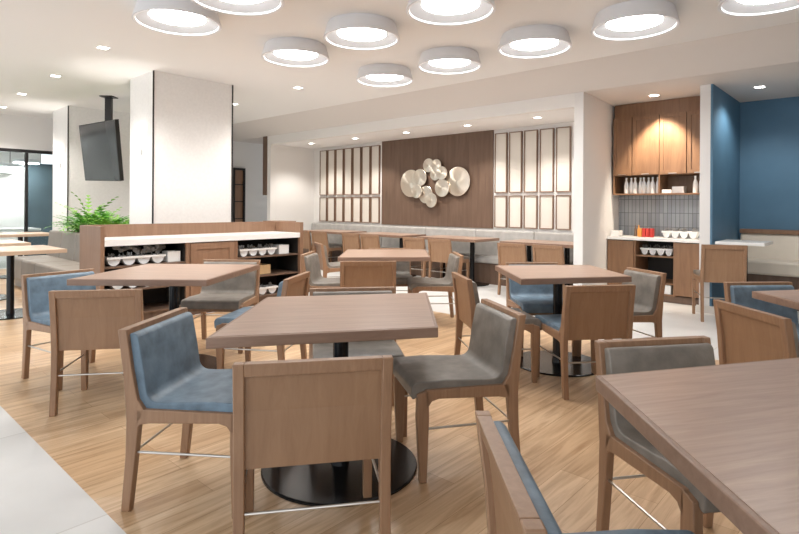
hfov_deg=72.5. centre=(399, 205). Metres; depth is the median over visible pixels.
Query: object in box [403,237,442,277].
dining chair
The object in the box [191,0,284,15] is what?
drum ceiling light
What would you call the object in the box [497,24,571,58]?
drum ceiling light
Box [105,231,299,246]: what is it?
countertop
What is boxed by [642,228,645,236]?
packet
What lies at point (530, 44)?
diffuser
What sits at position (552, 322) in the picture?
cushion
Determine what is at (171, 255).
box
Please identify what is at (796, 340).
cushion
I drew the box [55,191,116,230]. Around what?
fern
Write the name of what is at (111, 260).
tray
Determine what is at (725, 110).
wall
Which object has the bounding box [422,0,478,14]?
diffuser
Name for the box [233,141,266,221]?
wall
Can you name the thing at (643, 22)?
diffuser
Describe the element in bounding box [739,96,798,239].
wall
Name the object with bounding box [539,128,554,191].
wall panel
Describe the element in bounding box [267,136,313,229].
wall
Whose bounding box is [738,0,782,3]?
diffuser
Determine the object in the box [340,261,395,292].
dining chair
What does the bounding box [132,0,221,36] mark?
drum ceiling light
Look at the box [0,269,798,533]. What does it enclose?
floor
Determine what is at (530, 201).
wall panel
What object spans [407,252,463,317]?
dining chair
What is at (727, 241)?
dining table
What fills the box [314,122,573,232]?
wall
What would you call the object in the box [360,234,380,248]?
dining chair
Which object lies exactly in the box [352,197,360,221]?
wall panel
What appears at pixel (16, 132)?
wall
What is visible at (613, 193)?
shelf
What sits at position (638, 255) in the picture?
shelf
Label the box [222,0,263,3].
diffuser
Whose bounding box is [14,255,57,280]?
seat cushion
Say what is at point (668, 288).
storage bin
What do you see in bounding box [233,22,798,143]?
ceiling
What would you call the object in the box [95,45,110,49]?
recessed light
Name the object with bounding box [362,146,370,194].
wall panel
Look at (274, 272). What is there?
shelf
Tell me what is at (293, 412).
dining chair
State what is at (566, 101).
wall header
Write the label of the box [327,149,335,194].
wall panel
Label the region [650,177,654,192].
milk bottle
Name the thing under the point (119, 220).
fern
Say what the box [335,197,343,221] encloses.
wall panel
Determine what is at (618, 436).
dining chair
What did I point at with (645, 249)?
bowls
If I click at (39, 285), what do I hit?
cushion
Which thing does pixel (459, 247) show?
cushion
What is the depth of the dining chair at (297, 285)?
3.94 m
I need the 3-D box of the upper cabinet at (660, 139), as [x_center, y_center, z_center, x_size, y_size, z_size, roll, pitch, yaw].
[3.732,-0.816,7.702,1.280,1.318,0.415,0,0,42]
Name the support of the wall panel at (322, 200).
attached to the wall at (317, 195)
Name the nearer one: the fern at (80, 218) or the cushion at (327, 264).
the cushion at (327, 264)
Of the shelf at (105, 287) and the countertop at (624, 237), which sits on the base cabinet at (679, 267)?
the countertop at (624, 237)
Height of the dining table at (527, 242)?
0.760 m
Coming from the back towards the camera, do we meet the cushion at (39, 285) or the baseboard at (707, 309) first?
the baseboard at (707, 309)
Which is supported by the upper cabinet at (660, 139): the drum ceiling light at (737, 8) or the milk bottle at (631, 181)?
the milk bottle at (631, 181)
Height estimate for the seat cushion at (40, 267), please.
0.328 m
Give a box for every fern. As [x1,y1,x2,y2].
[44,210,116,231]
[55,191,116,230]
[59,207,123,232]
[59,210,119,230]
[68,206,128,233]
[77,215,128,228]
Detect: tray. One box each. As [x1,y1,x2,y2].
[104,251,165,265]
[109,286,135,288]
[238,244,276,256]
[259,282,277,293]
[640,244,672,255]
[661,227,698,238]
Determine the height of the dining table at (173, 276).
0.760 m
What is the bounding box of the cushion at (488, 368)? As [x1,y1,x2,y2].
[393,303,516,398]
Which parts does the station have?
panel, door, door frame, panel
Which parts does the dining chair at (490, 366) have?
leg, leg, seat rail, leg, rail, leg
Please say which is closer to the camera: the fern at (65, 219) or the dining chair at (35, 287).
the dining chair at (35, 287)
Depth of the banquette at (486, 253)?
9.57 m
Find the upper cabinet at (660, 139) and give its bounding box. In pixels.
[613,96,699,195]
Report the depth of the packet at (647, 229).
7.63 m
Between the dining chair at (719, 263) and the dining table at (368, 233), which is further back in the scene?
the dining table at (368, 233)
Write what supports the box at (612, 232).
on the countertop at (624, 237)
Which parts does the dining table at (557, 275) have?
plate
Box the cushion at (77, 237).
[74,233,79,261]
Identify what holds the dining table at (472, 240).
on the floor
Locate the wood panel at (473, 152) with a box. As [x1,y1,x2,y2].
[381,130,493,228]
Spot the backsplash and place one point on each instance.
(659, 213)
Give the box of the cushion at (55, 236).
[47,230,66,257]
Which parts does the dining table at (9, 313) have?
plate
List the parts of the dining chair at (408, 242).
rail, backrest, leg, leg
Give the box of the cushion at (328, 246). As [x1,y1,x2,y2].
[327,233,341,247]
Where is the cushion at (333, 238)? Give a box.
[311,223,344,243]
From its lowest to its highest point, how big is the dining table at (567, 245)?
0.760 m
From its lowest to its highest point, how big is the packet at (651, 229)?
0.120 m
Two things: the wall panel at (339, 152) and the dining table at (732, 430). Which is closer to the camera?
the dining table at (732, 430)
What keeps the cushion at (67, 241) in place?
on the banquette at (53, 262)
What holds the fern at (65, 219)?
in the planter box
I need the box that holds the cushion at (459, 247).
[425,227,476,252]
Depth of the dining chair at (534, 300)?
5.00 m
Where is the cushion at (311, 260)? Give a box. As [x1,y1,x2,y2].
[304,253,339,285]
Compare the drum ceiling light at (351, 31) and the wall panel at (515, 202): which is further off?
the wall panel at (515, 202)
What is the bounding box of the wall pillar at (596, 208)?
[573,92,618,284]
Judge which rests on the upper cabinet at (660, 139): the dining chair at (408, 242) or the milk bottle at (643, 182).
the milk bottle at (643, 182)
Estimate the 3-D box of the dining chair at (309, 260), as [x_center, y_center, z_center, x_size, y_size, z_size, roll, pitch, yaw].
[-0.751,0.897,5.995,0.570,0.757,0.520,0,0,5]
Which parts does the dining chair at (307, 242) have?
backrest, leg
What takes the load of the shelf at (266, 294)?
attached to the station
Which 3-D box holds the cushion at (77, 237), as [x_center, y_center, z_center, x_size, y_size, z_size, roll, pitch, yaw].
[-4.507,0.642,7.834,0.654,0.480,0.137,0,0,42]
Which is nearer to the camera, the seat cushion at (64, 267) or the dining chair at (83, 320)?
the dining chair at (83, 320)
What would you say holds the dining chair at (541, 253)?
on the floor
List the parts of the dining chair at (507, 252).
leg, rail, backrest, leg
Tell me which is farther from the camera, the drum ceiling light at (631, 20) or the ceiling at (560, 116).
the ceiling at (560, 116)
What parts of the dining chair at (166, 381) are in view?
leg, rail, seat rail, leg, leg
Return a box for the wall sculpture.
[401,158,469,206]
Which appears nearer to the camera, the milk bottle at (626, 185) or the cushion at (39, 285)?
the cushion at (39, 285)
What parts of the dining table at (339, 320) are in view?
plate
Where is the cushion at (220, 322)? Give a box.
[214,281,282,327]
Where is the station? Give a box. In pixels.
[79,221,302,319]
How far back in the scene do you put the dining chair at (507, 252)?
7.80 m
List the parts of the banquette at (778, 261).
rail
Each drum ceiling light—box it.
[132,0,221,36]
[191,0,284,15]
[261,37,329,67]
[323,13,399,50]
[356,63,412,86]
[406,0,495,25]
[417,46,481,74]
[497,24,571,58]
[591,0,679,40]
[717,0,798,16]
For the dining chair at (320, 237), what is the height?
0.757 m
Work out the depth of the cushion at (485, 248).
9.22 m
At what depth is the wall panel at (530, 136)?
8.89 m
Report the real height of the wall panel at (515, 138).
1.015 m
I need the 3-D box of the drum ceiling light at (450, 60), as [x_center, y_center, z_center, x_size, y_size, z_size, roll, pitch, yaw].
[0.573,-1.664,6.257,0.736,0.145,0.736,0,0,0]
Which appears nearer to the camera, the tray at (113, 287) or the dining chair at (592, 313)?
the dining chair at (592, 313)
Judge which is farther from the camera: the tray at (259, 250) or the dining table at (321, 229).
the dining table at (321, 229)
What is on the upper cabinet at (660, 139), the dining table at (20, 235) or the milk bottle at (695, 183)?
the milk bottle at (695, 183)
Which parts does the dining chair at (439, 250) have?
leg, rail, backrest, leg, leg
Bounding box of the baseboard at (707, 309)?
[696,305,714,313]
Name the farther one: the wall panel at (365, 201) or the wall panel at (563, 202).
the wall panel at (365, 201)
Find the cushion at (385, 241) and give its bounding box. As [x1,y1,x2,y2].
[381,226,426,247]
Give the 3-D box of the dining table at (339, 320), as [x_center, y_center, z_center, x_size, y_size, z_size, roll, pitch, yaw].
[-0.301,0.898,2.721,1.162,0.760,0.944,0,0,-13]
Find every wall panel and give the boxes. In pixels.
[319,197,326,220]
[320,150,327,194]
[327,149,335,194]
[327,197,335,221]
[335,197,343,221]
[336,149,343,194]
[344,148,352,194]
[344,197,352,221]
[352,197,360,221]
[353,147,361,194]
[361,197,370,222]
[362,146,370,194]
[371,145,380,194]
[371,197,379,222]
[494,132,507,192]
[494,196,507,227]
[508,196,522,227]
[509,131,522,192]
[524,130,538,192]
[524,195,537,228]
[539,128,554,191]
[539,195,553,228]
[555,195,570,229]
[556,126,571,191]
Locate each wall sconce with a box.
[55,162,60,167]
[135,148,141,155]
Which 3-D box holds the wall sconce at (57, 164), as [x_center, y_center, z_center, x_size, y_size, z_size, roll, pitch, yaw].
[-6.202,-0.738,9.899,0.060,0.106,0.070,0,0,42]
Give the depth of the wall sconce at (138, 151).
7.27 m
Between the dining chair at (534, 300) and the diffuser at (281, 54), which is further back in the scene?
the diffuser at (281, 54)
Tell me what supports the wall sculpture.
attached to the wood panel at (473, 152)
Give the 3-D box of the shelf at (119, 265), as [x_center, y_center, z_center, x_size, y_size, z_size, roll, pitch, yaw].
[-2.924,0.643,6.084,0.495,0.018,0.880,0,0,42]
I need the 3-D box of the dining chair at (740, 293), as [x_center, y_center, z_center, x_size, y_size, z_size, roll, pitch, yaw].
[2.559,0.917,3.596,0.494,0.757,0.570,0,0,-5]
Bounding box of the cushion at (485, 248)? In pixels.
[475,229,534,257]
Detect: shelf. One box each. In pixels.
[104,261,185,268]
[104,286,168,289]
[143,301,179,312]
[238,252,298,258]
[259,287,277,296]
[260,269,298,276]
[613,193,699,194]
[636,253,672,257]
[665,279,672,284]
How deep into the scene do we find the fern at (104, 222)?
7.78 m
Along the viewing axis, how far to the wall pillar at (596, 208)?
7.40 m
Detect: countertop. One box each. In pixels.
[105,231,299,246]
[607,235,698,242]
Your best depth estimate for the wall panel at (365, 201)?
11.47 m
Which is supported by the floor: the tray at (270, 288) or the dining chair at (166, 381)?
the dining chair at (166, 381)
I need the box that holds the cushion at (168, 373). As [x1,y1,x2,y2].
[130,312,232,411]
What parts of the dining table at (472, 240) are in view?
plate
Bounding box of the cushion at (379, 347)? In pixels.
[313,290,403,358]
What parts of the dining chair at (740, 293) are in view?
leg, rail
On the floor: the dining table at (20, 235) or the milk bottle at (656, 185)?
the dining table at (20, 235)
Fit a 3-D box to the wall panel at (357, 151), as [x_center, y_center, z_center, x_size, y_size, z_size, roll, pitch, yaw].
[-0.905,-0.748,11.671,0.236,1.015,0.045,0,0,42]
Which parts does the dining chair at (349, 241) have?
leg, rail, backrest, leg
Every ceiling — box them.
[0,0,798,123]
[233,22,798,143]
[277,109,573,148]
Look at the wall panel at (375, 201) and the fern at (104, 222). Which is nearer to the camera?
the fern at (104, 222)
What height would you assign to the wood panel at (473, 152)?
1.700 m
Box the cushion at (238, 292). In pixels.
[181,262,256,309]
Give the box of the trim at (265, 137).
[263,136,266,194]
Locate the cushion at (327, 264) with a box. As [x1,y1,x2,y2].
[324,245,339,267]
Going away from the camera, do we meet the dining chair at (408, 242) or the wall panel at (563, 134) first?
the wall panel at (563, 134)
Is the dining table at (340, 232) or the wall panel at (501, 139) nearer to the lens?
the wall panel at (501, 139)
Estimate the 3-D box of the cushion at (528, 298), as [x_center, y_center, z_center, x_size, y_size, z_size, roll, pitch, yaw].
[1.256,0.726,4.846,0.456,0.354,0.531,0,0,-2]
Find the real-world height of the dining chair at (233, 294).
0.757 m
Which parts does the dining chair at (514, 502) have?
leg, backrest, rail, leg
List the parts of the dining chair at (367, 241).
rail, backrest, leg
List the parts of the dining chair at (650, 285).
leg, seat rail, rail, leg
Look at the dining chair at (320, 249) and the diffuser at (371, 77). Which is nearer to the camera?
the diffuser at (371, 77)
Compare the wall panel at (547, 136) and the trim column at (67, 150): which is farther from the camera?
the trim column at (67, 150)
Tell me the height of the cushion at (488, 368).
0.354 m
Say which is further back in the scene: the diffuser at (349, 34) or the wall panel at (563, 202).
the wall panel at (563, 202)
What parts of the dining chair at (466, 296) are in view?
leg, rail, backrest, leg, seat rail, leg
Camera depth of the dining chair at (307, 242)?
11.20 m
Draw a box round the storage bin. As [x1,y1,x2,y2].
[664,285,672,294]
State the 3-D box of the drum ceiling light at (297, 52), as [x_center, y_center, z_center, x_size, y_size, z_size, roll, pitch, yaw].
[-1.132,-1.674,5.955,0.736,0.145,0.736,0,0,0]
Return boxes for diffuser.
[149,10,205,25]
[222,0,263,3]
[274,50,316,59]
[337,28,385,40]
[366,75,402,80]
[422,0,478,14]
[429,59,469,67]
[511,39,557,49]
[606,15,662,30]
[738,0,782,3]
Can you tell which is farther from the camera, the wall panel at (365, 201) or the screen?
the wall panel at (365, 201)
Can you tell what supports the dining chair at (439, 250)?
on the floor
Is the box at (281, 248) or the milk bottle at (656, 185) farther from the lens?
the milk bottle at (656, 185)
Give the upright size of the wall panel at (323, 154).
1.015 m
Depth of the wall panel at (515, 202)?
9.08 m
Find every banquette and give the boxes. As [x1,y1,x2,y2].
[14,230,79,287]
[303,223,573,285]
[740,229,798,310]
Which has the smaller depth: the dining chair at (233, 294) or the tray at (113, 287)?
the dining chair at (233, 294)
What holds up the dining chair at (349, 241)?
on the floor
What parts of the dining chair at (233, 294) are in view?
leg, rail, leg, seat rail, leg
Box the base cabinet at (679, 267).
[607,239,698,305]
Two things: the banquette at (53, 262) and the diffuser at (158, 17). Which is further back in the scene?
the banquette at (53, 262)
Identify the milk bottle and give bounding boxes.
[624,178,628,193]
[629,178,632,193]
[633,178,637,192]
[638,177,641,192]
[642,177,645,192]
[646,177,650,192]
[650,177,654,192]
[655,177,657,192]
[693,176,697,192]
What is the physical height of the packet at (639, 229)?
0.120 m
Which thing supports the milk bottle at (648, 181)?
on the upper cabinet at (660, 139)
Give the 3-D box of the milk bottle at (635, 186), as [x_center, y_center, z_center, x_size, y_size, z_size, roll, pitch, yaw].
[3.407,-0.296,7.876,0.062,0.232,0.062,0,0,0]
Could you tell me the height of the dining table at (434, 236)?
0.760 m
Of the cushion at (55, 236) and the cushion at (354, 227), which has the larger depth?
the cushion at (354, 227)
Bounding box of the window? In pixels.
[0,148,52,267]
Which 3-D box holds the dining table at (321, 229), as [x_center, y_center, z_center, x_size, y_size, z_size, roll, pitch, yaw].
[-1.585,0.890,11.513,0.605,0.760,0.700,0,0,42]
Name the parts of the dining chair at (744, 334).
leg, rail, backrest, leg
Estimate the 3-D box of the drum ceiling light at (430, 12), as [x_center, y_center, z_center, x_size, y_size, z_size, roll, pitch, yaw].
[0.419,-1.665,4.465,0.736,0.145,0.736,0,0,0]
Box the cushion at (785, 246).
[740,233,798,260]
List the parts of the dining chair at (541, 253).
leg, rail, backrest, leg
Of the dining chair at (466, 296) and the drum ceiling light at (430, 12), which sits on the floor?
the dining chair at (466, 296)
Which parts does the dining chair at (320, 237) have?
leg, rail, backrest, leg, seat rail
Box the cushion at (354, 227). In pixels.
[345,224,382,245]
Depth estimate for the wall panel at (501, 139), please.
9.27 m
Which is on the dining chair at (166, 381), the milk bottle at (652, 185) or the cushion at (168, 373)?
the cushion at (168, 373)
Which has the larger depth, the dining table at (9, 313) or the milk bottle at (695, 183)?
the milk bottle at (695, 183)
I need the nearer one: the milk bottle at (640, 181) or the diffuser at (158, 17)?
the diffuser at (158, 17)
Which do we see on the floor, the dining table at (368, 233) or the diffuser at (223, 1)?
the dining table at (368, 233)
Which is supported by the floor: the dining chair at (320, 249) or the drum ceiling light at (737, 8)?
the dining chair at (320, 249)
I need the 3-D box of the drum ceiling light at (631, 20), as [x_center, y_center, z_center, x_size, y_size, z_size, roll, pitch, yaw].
[2.098,-1.655,4.872,0.736,0.145,0.736,0,0,0]
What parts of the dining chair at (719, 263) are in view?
leg, seat rail, leg, backrest, rail, leg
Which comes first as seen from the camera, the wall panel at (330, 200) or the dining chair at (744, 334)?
the dining chair at (744, 334)
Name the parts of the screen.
ceiling plate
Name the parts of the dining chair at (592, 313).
leg, seat rail, leg, leg, backrest, rail, leg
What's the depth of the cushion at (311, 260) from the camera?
5.90 m
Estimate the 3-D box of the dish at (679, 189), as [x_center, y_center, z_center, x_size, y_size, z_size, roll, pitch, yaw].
[3.860,-0.222,7.519,0.150,0.090,0.120,0,0,42]
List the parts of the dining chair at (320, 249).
backrest, leg, seat rail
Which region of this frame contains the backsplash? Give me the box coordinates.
[619,195,699,237]
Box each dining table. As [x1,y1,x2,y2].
[0,232,48,278]
[0,240,30,300]
[0,245,66,319]
[67,264,258,368]
[206,293,437,507]
[303,229,338,232]
[321,230,366,253]
[338,249,429,261]
[354,232,392,234]
[377,233,425,276]
[416,235,468,277]
[445,236,498,286]
[495,265,631,376]
[500,239,553,261]
[536,241,572,285]
[595,358,798,533]
[715,239,772,281]
[752,290,798,309]
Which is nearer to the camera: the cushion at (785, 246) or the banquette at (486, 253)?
the cushion at (785, 246)
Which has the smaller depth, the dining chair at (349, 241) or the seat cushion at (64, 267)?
the seat cushion at (64, 267)
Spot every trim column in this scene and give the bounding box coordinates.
[52,106,129,230]
[129,70,232,223]
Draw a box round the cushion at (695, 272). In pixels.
[693,270,699,275]
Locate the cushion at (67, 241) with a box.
[59,232,77,260]
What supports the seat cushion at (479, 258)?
on the banquette at (486, 253)
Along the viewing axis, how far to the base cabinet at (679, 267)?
7.62 m
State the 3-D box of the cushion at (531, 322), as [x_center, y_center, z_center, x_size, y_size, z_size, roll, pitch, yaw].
[0.747,0.723,4.162,0.531,0.354,0.442,0,0,-8]
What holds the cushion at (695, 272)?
on the dining chair at (719, 263)
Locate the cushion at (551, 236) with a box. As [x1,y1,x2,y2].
[534,232,573,260]
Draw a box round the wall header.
[271,93,574,144]
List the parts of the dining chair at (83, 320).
leg, leg, rail, backrest, leg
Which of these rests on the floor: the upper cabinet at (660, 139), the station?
the station
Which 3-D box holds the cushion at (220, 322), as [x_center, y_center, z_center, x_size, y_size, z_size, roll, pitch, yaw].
[-1.045,0.712,4.128,0.531,0.354,0.456,0,0,9]
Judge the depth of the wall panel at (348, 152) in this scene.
11.85 m
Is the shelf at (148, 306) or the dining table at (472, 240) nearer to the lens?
the shelf at (148, 306)
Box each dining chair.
[21,268,95,390]
[48,289,143,416]
[118,307,232,518]
[179,259,259,353]
[214,271,309,368]
[232,355,392,533]
[300,251,339,295]
[303,231,311,251]
[309,287,407,436]
[311,231,341,261]
[313,242,339,277]
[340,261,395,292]
[342,233,360,252]
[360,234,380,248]
[369,248,412,290]
[393,299,525,483]
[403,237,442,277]
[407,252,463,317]
[427,238,469,277]
[451,272,541,382]
[475,411,694,533]
[497,243,528,294]
[506,262,576,355]
[532,244,569,292]
[535,284,635,399]
[577,267,666,356]
[594,336,719,533]
[692,244,747,321]
[713,299,798,364]
[723,282,798,339]
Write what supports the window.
in the wall at (16, 132)
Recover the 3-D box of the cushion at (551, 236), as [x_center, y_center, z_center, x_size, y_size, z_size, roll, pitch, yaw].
[2.597,0.666,8.392,1.127,0.500,0.118,0,0,42]
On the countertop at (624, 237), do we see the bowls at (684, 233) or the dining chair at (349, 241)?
the bowls at (684, 233)
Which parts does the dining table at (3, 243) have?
plate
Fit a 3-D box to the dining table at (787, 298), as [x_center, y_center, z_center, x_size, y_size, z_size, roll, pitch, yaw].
[2.666,0.916,3.065,1.107,0.760,0.900,0,0,-12]
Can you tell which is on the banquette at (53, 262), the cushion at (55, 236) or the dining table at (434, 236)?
the cushion at (55, 236)
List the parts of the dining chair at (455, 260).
seat rail, leg, leg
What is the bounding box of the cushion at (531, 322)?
[472,281,541,328]
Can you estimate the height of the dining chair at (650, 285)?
0.757 m
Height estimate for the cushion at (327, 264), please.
0.354 m
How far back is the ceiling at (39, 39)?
6.00 m
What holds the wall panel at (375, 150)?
attached to the wall at (317, 195)
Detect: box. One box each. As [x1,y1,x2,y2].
[162,250,179,261]
[260,263,270,273]
[273,244,288,253]
[610,230,622,235]
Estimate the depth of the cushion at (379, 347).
3.17 m
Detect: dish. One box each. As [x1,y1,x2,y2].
[662,189,671,192]
[672,186,685,192]
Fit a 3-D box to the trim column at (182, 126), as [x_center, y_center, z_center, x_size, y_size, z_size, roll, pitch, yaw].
[-3.089,-0.249,7.739,0.758,3.020,1.156,0,0,42]
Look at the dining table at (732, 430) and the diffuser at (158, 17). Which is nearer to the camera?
the dining table at (732, 430)
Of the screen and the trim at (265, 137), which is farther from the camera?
the trim at (265, 137)
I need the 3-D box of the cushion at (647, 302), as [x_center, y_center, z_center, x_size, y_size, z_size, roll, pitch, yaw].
[1.780,0.729,4.486,0.531,0.354,0.413,0,0,-14]
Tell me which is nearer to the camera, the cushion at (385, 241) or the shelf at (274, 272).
the shelf at (274, 272)
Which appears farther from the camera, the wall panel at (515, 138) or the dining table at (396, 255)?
the wall panel at (515, 138)
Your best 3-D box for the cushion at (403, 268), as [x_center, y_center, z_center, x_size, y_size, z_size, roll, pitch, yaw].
[-0.098,0.717,6.467,0.480,0.354,0.531,0,0,-5]
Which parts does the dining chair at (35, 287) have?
leg, seat rail, rail, leg, leg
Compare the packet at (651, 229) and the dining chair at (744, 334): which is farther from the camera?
the packet at (651, 229)
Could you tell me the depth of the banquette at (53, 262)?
8.11 m
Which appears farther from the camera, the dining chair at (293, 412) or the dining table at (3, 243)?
the dining table at (3, 243)
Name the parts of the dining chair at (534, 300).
leg, seat rail, leg, rail, leg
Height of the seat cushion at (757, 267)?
0.178 m
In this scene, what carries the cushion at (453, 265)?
on the dining chair at (455, 260)
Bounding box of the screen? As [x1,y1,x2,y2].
[79,95,123,180]
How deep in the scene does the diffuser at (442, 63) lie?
6.31 m
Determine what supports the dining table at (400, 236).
on the floor
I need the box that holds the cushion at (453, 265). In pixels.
[407,253,459,289]
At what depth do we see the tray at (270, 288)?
7.16 m
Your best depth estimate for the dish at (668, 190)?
7.55 m
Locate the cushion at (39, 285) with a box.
[27,271,95,325]
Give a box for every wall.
[0,114,52,150]
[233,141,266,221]
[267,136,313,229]
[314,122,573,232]
[699,84,739,305]
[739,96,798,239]
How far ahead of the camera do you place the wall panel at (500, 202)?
9.26 m
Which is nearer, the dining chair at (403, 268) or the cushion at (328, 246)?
the dining chair at (403, 268)
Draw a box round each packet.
[638,228,641,236]
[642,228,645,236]
[646,228,650,236]
[650,228,653,236]
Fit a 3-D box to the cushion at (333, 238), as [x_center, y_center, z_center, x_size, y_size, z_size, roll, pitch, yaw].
[-1.597,0.640,12.202,1.127,0.500,0.118,0,0,42]
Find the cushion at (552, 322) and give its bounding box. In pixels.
[535,314,561,330]
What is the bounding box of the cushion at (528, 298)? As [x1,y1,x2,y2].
[509,278,552,312]
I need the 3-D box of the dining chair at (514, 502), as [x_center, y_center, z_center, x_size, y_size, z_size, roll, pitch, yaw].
[0.480,0.904,1.145,0.570,0.757,0.520,0,0,-1]
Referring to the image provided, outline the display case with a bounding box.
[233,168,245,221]
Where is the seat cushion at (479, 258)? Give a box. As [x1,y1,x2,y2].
[465,254,497,263]
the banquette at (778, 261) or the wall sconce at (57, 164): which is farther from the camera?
the wall sconce at (57, 164)
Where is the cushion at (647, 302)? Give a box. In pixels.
[622,270,660,315]
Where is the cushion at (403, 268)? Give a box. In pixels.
[396,261,412,283]
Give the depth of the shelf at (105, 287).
5.92 m
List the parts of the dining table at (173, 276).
plate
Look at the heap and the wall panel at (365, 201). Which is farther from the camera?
the wall panel at (365, 201)
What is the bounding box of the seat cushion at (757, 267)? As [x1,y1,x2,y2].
[748,258,798,276]
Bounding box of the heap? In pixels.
[112,244,165,253]
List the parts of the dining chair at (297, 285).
leg, leg, leg, backrest, rail, leg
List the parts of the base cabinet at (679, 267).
door, door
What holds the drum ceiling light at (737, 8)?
attached to the ceiling at (39, 39)
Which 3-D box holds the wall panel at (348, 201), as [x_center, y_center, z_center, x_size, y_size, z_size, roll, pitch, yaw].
[-1.115,0.078,11.857,0.236,0.540,0.045,0,0,42]
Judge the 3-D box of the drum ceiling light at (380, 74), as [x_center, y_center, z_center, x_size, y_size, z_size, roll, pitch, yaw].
[-0.191,-1.669,6.978,0.736,0.145,0.736,0,0,0]
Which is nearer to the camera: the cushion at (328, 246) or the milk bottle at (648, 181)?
the milk bottle at (648, 181)
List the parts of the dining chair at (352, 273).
leg, backrest, rail, leg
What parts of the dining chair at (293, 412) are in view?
leg, leg, backrest, rail, leg, leg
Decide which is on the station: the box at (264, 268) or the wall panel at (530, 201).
the box at (264, 268)
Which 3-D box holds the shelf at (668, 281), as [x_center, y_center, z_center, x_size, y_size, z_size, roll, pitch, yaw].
[3.655,1.051,7.644,0.490,0.018,0.520,0,0,42]
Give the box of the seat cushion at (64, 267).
[50,265,78,271]
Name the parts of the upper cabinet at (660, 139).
door, door, panel, door, door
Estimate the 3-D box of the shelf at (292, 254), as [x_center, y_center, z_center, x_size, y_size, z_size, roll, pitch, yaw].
[-1.869,0.650,7.246,0.495,0.018,0.940,0,0,42]
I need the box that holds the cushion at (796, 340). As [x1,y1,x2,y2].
[792,322,798,357]
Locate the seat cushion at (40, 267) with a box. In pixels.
[35,261,79,273]
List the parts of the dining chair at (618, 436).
leg, seat rail, rail, leg, leg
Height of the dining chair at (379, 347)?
0.757 m
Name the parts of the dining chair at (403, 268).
rail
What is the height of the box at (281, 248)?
0.120 m
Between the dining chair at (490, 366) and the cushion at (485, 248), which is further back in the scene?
the cushion at (485, 248)
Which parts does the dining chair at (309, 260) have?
leg, rail, seat rail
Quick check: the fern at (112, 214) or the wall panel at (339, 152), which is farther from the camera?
the wall panel at (339, 152)
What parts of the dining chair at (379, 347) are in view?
seat rail, leg, rail, leg, leg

